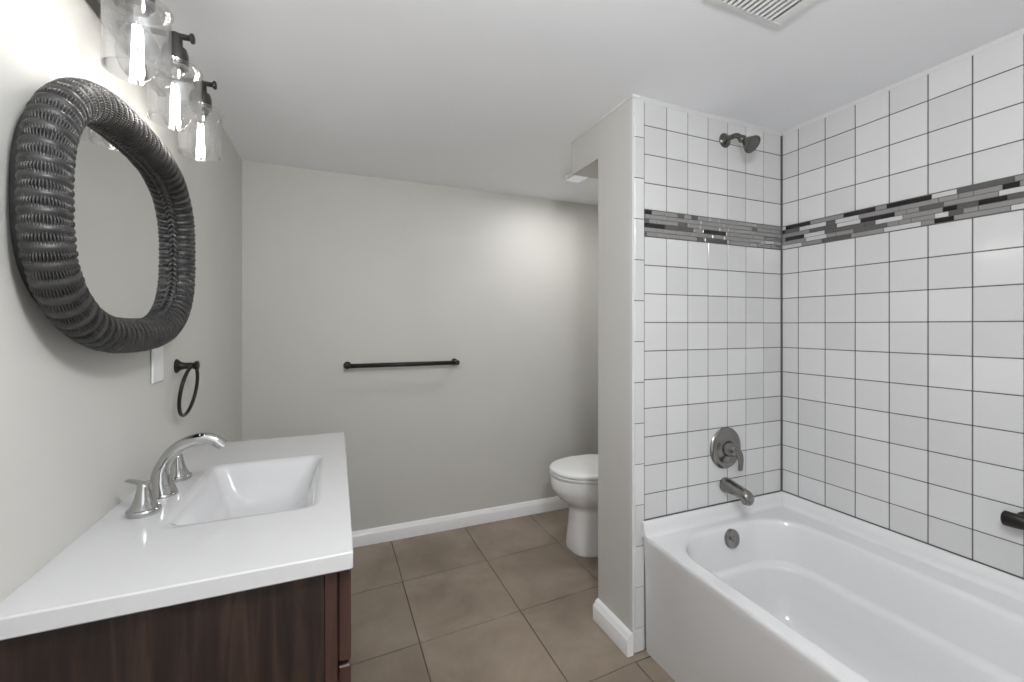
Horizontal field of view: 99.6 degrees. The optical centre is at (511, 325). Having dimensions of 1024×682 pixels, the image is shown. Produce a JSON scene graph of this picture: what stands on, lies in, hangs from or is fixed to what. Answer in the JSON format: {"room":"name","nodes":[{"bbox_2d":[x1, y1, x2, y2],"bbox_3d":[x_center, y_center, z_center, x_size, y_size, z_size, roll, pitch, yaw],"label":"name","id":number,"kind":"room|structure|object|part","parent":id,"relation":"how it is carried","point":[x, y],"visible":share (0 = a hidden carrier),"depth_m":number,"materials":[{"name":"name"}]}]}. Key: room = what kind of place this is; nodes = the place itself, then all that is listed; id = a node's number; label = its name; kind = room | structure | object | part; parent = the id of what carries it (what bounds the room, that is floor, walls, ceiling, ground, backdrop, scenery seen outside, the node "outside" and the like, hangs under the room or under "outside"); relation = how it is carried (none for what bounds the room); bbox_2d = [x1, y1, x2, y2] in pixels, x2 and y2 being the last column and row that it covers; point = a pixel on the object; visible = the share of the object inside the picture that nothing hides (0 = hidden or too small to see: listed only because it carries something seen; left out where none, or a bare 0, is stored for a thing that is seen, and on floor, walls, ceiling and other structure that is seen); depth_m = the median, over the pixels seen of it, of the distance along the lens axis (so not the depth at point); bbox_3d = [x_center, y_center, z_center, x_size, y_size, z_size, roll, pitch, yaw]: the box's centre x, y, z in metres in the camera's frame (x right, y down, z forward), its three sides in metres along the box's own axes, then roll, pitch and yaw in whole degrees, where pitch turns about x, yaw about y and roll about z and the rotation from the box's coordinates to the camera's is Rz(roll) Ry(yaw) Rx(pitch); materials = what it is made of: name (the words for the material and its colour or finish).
{"room":"bathroom","nodes":[
{"label":"bathroom","id":0,"kind":"room"},
{"bbox_2d":[0,0,241,602],"bbox_3d":[-0.693,0.161,0.387,0.131,2.310,4.250,0,0,-23],"label":"wall","id":1,"kind":"structure","parent":0,"point":[78,422],"depth_m":0.89,"materials":[{"name":"beige paint"}]},
{"bbox_2d":[9,77,195,352],"bbox_3d":[-0.862,-0.206,0.981,0.077,0.532,0.748,0,0,-23],"label":"wall mirror","id":2,"kind":"object","parent":1,"relation":"attached to","point":[101,217],"visible":1,"depth_m":0.83,"materials":[{"name":"wicker"}]},
{"bbox_2d":[73,126,173,318],"bbox_3d":[-0.877,-0.206,0.975,0.021,0.434,0.651,0,0,-23],"label":"mirror glass","id":3,"kind":"object","parent":2,"relation":"attached to","point":[124,212],"depth_m":0.95,"materials":[{"name":"silver mirror"}]},
{"bbox_2d":[86,0,223,162],"bbox_3d":[-0.804,-0.609,0.975,0.178,0.312,0.620,0,0,-23],"label":"vanity light","id":4,"kind":"object","parent":1,"relation":"attached to","point":[122,18],"visible":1,"depth_m":0.99,"materials":[{"name":"clear glass"}]},
{"bbox_3d":[-0.693,-0.530,0.800,0.107,0.126,0.107,0,0,-23],"label":"lamp shade","id":5,"kind":"part","parent":4,"relation":"part of","materials":[{"name":"clear glass"}]},
{"bbox_2d":[121,0,155,16],"bbox_3d":[-0.693,-0.627,0.800,0.052,0.089,0.052,0,0,-23],"label":"socket","id":6,"kind":"object","parent":4,"relation":"attached to","point":[143,8],"depth_m":0.80,"materials":[{"name":"brown metal"}]},
{"bbox_3d":[-0.811,-0.668,0.979,0.140,0.013,0.013,0,0,-23],"label":"arm","id":7,"kind":"part","parent":4,"relation":"part of","materials":[{"name":"brown metal"}]},
{"bbox_3d":[-0.774,-0.530,0.994,0.107,0.126,0.107,0,0,-23],"label":"lamp shade","id":8,"kind":"part","parent":4,"relation":"part of","materials":[{"name":"clear glass"}]},
{"bbox_2d":[161,31,188,75],"bbox_3d":[-0.774,-0.627,0.994,0.052,0.089,0.052,0,0,-23],"label":"socket","id":9,"kind":"object","parent":4,"relation":"attached to","point":[180,58],"depth_m":0.98,"materials":[{"name":"brown metal"}]},
{"bbox_3d":[-0.892,-0.668,1.172,0.140,0.013,0.013,0,0,-23],"label":"arm","id":10,"kind":"part","parent":4,"relation":"part of","materials":[{"name":"brown metal"}]},
{"bbox_3d":[-0.744,-0.668,1.007,0.010,0.022,0.022,0,0,-23],"label":"knob","id":11,"kind":"part","parent":4,"relation":"part of","materials":[{"name":"brown metal"}]},
{"bbox_2d":[189,79,211,115],"bbox_3d":[-0.856,-0.627,1.188,0.052,0.089,0.052,0,0,-23],"label":"socket","id":12,"kind":"object","parent":4,"relation":"attached to","point":[195,95],"depth_m":1.17,"materials":[{"name":"brown metal"}]},
{"bbox_3d":[-0.856,-0.530,1.188,0.107,0.126,0.107,0,0,-23],"label":"lamp shade","id":13,"kind":"part","parent":4,"relation":"part of","materials":[{"name":"clear glass"}]},
{"bbox_3d":[-0.825,-0.668,1.200,0.010,0.022,0.022,0,0,-23],"label":"knob","id":14,"kind":"part","parent":4,"relation":"part of","materials":[{"name":"brown metal"}]},
{"bbox_2d":[151,346,163,383],"bbox_3d":[-0.992,0.100,1.210,0.006,0.116,0.083,0,0,-23],"label":"wall plate","id":15,"kind":"object","parent":1,"relation":"attached to","point":[157,355],"visible":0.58,"depth_m":1.20,"materials":[{"name":"white plastic"}]},
{"bbox_2d":[174,359,199,416],"bbox_3d":[-1.024,0.195,1.366,0.060,0.182,0.164,0,0,-23],"label":"towel ring","id":16,"kind":"object","parent":1,"relation":"attached to","point":[178,365],"visible":1,"depth_m":1.35,"materials":[{"name":"brown metal"}]},
{"bbox_3d":[-1.024,0.126,1.366,0.060,0.044,0.044,0,0,-23],"label":"mounting post","id":17,"kind":"part","parent":16,"relation":"part of","materials":[{"name":"brown metal"}]},
{"bbox_2d":[242,160,597,530],"bbox_3d":[-0.322,0.161,2.760,2.660,2.310,0.100,0,0,-23],"label":"wall","id":18,"kind":"structure","parent":0,"point":[338,269],"depth_m":2.61,"materials":[{"name":"beige paint"}]},
{"bbox_2d":[343,358,459,368],"bbox_3d":[-0.632,0.223,2.535,0.664,0.042,0.076,0,0,-23],"label":"towel bar","id":19,"kind":"object","parent":18,"relation":"attached to","point":[347,365],"visible":1,"depth_m":2.49,"materials":[{"name":"brown metal"}]},
{"bbox_2d":[352,496,568,547],"bbox_3d":[-0.330,1.213,2.692,2.322,0.086,0.018,0,0,-23],"label":"baseboard","id":20,"kind":"structure","parent":18,"relation":"attached to","point":[387,533],"depth_m":2.67,"materials":[{"name":"white wood"}]},
{"bbox_2d":[350,508,674,681],"bbox_3d":[0.095,1.286,1.190,3.115,0.060,5.956,0,0,-23],"label":"floor","id":21,"kind":"structure","parent":0,"point":[507,600],"depth_m":1.89,"materials":[{"name":"brown tile"}]},
{"bbox_2d":[0,569,350,681],"bbox_3d":[-0.704,0.850,1.140,0.488,0.806,0.925,0,0,-23],"label":"vanity cabinet","id":22,"kind":"object","parent":21,"relation":"on","point":[298,630],"visible":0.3,"depth_m":0.72,"materials":[{"name":"brown wood"}]},
{"bbox_2d":[0,432,352,640],"bbox_3d":[-0.698,0.475,1.143,0.504,0.123,0.963,0,0,-23],"label":"sink","id":23,"kind":"object","parent":22,"relation":"in","point":[252,514],"visible":0.96,"depth_m":0.83,"materials":[{"name":"white ceramic"}]},
{"bbox_2d":[124,432,226,518],"bbox_3d":[-0.813,0.341,1.080,0.174,0.144,0.300,0,0,-23],"label":"faucet","id":24,"kind":"object","parent":23,"relation":"on","point":[170,468],"visible":1,"depth_m":1.05,"materials":[{"name":"silver metal"}]},
{"bbox_3d":[-0.827,0.347,0.955,0.057,0.016,0.018,0,0,7],"label":"lever","id":25,"kind":"part","parent":24,"relation":"part of","materials":[{"name":"silver metal"}]},
{"bbox_3d":[-0.811,0.378,0.953,0.063,0.069,0.063,0,0,-23],"label":"handle","id":26,"kind":"part","parent":24,"relation":"part of","materials":[{"name":"silver metal"}]},
{"bbox_3d":[-0.899,0.378,1.163,0.063,0.069,0.063,0,0,-23],"label":"handle","id":27,"kind":"part","parent":24,"relation":"part of","materials":[{"name":"silver metal"}]},
{"bbox_3d":[-0.806,0.341,1.077,0.165,0.144,0.060,0,0,-23],"label":"spout","id":28,"kind":"part","parent":24,"relation":"part of","materials":[{"name":"silver metal"}]},
{"bbox_3d":[-0.511,0.850,1.221,0.022,0.806,0.925,0,0,-23],"label":"frame","id":29,"kind":"part","parent":22,"relation":"part of","materials":[{"name":"brown wood"}]},
{"bbox_3d":[-0.400,0.538,1.016,0.022,0.176,0.454,0,0,-23],"label":"drawer","id":30,"kind":"part","parent":22,"relation":"part of","materials":[{"name":"brown wood"}]},
{"bbox_3d":[-0.402,0.890,1.020,0.022,0.501,0.445,0,0,-23],"label":"door","id":31,"kind":"part","parent":22,"relation":"part of","materials":[{"name":"brown wood"}]},
{"bbox_2d":[549,454,597,556],"bbox_3d":[0.575,0.854,2.529,0.755,0.803,0.464,0,0,-23],"label":"toilet","id":32,"kind":"object","parent":21,"relation":"on","point":[574,479],"visible":0.34,"depth_m":2.36,"materials":[{"name":"white ceramic"}]},
{"bbox_3d":[0.444,0.801,2.474,0.470,0.027,0.374,0,0,-23],"label":"lid","id":33,"kind":"part","parent":32,"relation":"part of","materials":[{"name":"white plastic"}]},
{"bbox_3d":[0.444,0.827,2.474,0.469,0.018,0.372,0,0,-23],"label":"seat","id":34,"kind":"part","parent":32,"relation":"part of","materials":[{"name":"white plastic"}]},
{"bbox_2d":[642,491,1023,681],"bbox_3d":[1.130,1.004,1.102,0.852,0.503,1.520,0,0,-23],"label":"bathtub","id":35,"kind":"object","parent":21,"relation":"on","point":[783,586],"visible":1,"depth_m":1.47,"materials":[{"name":"white ceramic"}]},
{"bbox_3d":[0.882,0.853,1.732,0.074,0.074,0.026,0,0,-23],"label":"overflow plate","id":36,"kind":"part","parent":35,"relation":"part of","materials":[{"name":"silver metal"}]},
{"bbox_2d":[155,0,1023,205],"bbox_3d":[0.450,-0.922,0.866,2.700,0.124,4.250,0,0,-23],"label":"ceiling","id":37,"kind":"structure","parent":0,"point":[481,95],"depth_m":1.47,"materials":[{"name":"paint"}]},
{"bbox_2d":[566,172,587,182],"bbox_3d":[0.379,-0.853,2.457,0.094,0.030,0.140,0,0,-23],"label":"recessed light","id":38,"kind":"object","parent":37,"relation":"in","point":[572,178],"visible":0.55,"depth_m":2.47,"materials":[{"name":"white"}]},
{"bbox_2d":[710,0,817,26],"bbox_3d":[0.703,-0.879,1.081,0.292,0.010,0.290,0,0,-23],"label":"ceiling vent","id":39,"kind":"object","parent":37,"relation":"in","point":[774,12],"visible":1,"depth_m":1.19,"materials":[{"name":"white metal"}]},
{"bbox_2d":[571,94,781,653],"bbox_3d":[0.804,0.181,2.038,0.942,2.190,0.461,0,0,-23],"label":"wall partition","id":40,"kind":"structure","parent":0,"point":[690,225],"depth_m":1.77,"materials":[{"name":"white tile"}]},
{"bbox_2d":[593,598,632,657],"bbox_3d":[0.404,1.214,1.749,0.027,0.084,0.234,0,0,-23],"label":"baseboard","id":41,"kind":"structure","parent":40,"relation":"attached to","point":[607,621],"depth_m":1.72,"materials":[{"name":"white wood"}]},
{"bbox_2d":[710,427,743,470],"bbox_3d":[0.918,0.517,1.801,0.174,0.174,0.073,0,0,-23],"label":"shower valve","id":42,"kind":"object","parent":40,"relation":"attached to","point":[725,446],"visible":1,"depth_m":1.80,"materials":[{"name":"silver metal"}]},
{"bbox_3d":[0.931,0.551,1.786,0.049,0.097,0.036,0,0,-23],"label":"valve lever","id":43,"kind":"part","parent":42,"relation":"part of","materials":[{"name":"silver metal"}]},
{"bbox_2d":[720,477,753,505],"bbox_3d":[0.926,0.678,1.775,0.060,0.076,0.127,0,0,-23],"label":"tub spout","id":44,"kind":"object","parent":40,"relation":"attached to","point":[727,485],"visible":1,"depth_m":1.76,"materials":[{"name":"silver metal"}]},
{"bbox_2d":[719,133,760,152],"bbox_3d":[0.942,-0.760,1.780,0.072,0.115,0.146,0,0,-34],"label":"fitting","id":45,"kind":"object","parent":40,"relation":"attached to","point":[750,144],"visible":1,"depth_m":1.76,"materials":[{"name":"silver metal"}]},
{"bbox_3d":[0.926,-0.781,1.802,0.022,0.041,0.080,0,0,-39],"label":"shower arm","id":46,"kind":"part","parent":45,"relation":"part of","materials":[{"name":"silver metal"}]},
{"bbox_2d":[782,28,1023,579],"bbox_3d":[1.563,0.161,1.333,0.122,2.310,4.250,0,0,-23],"label":"wall","id":47,"kind":"structure","parent":0,"point":[903,200],"depth_m":1.52,"materials":[{"name":"white tile"}]},
{"bbox_2d":[1000,510,1023,529],"bbox_3d":[1.536,0.573,1.167,0.056,0.048,0.290,0,0,-23],"label":"handle","id":48,"kind":"object","parent":47,"relation":"attached to","point":[1010,519],"visible":1,"depth_m":1.27,"materials":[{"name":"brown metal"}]}
]}

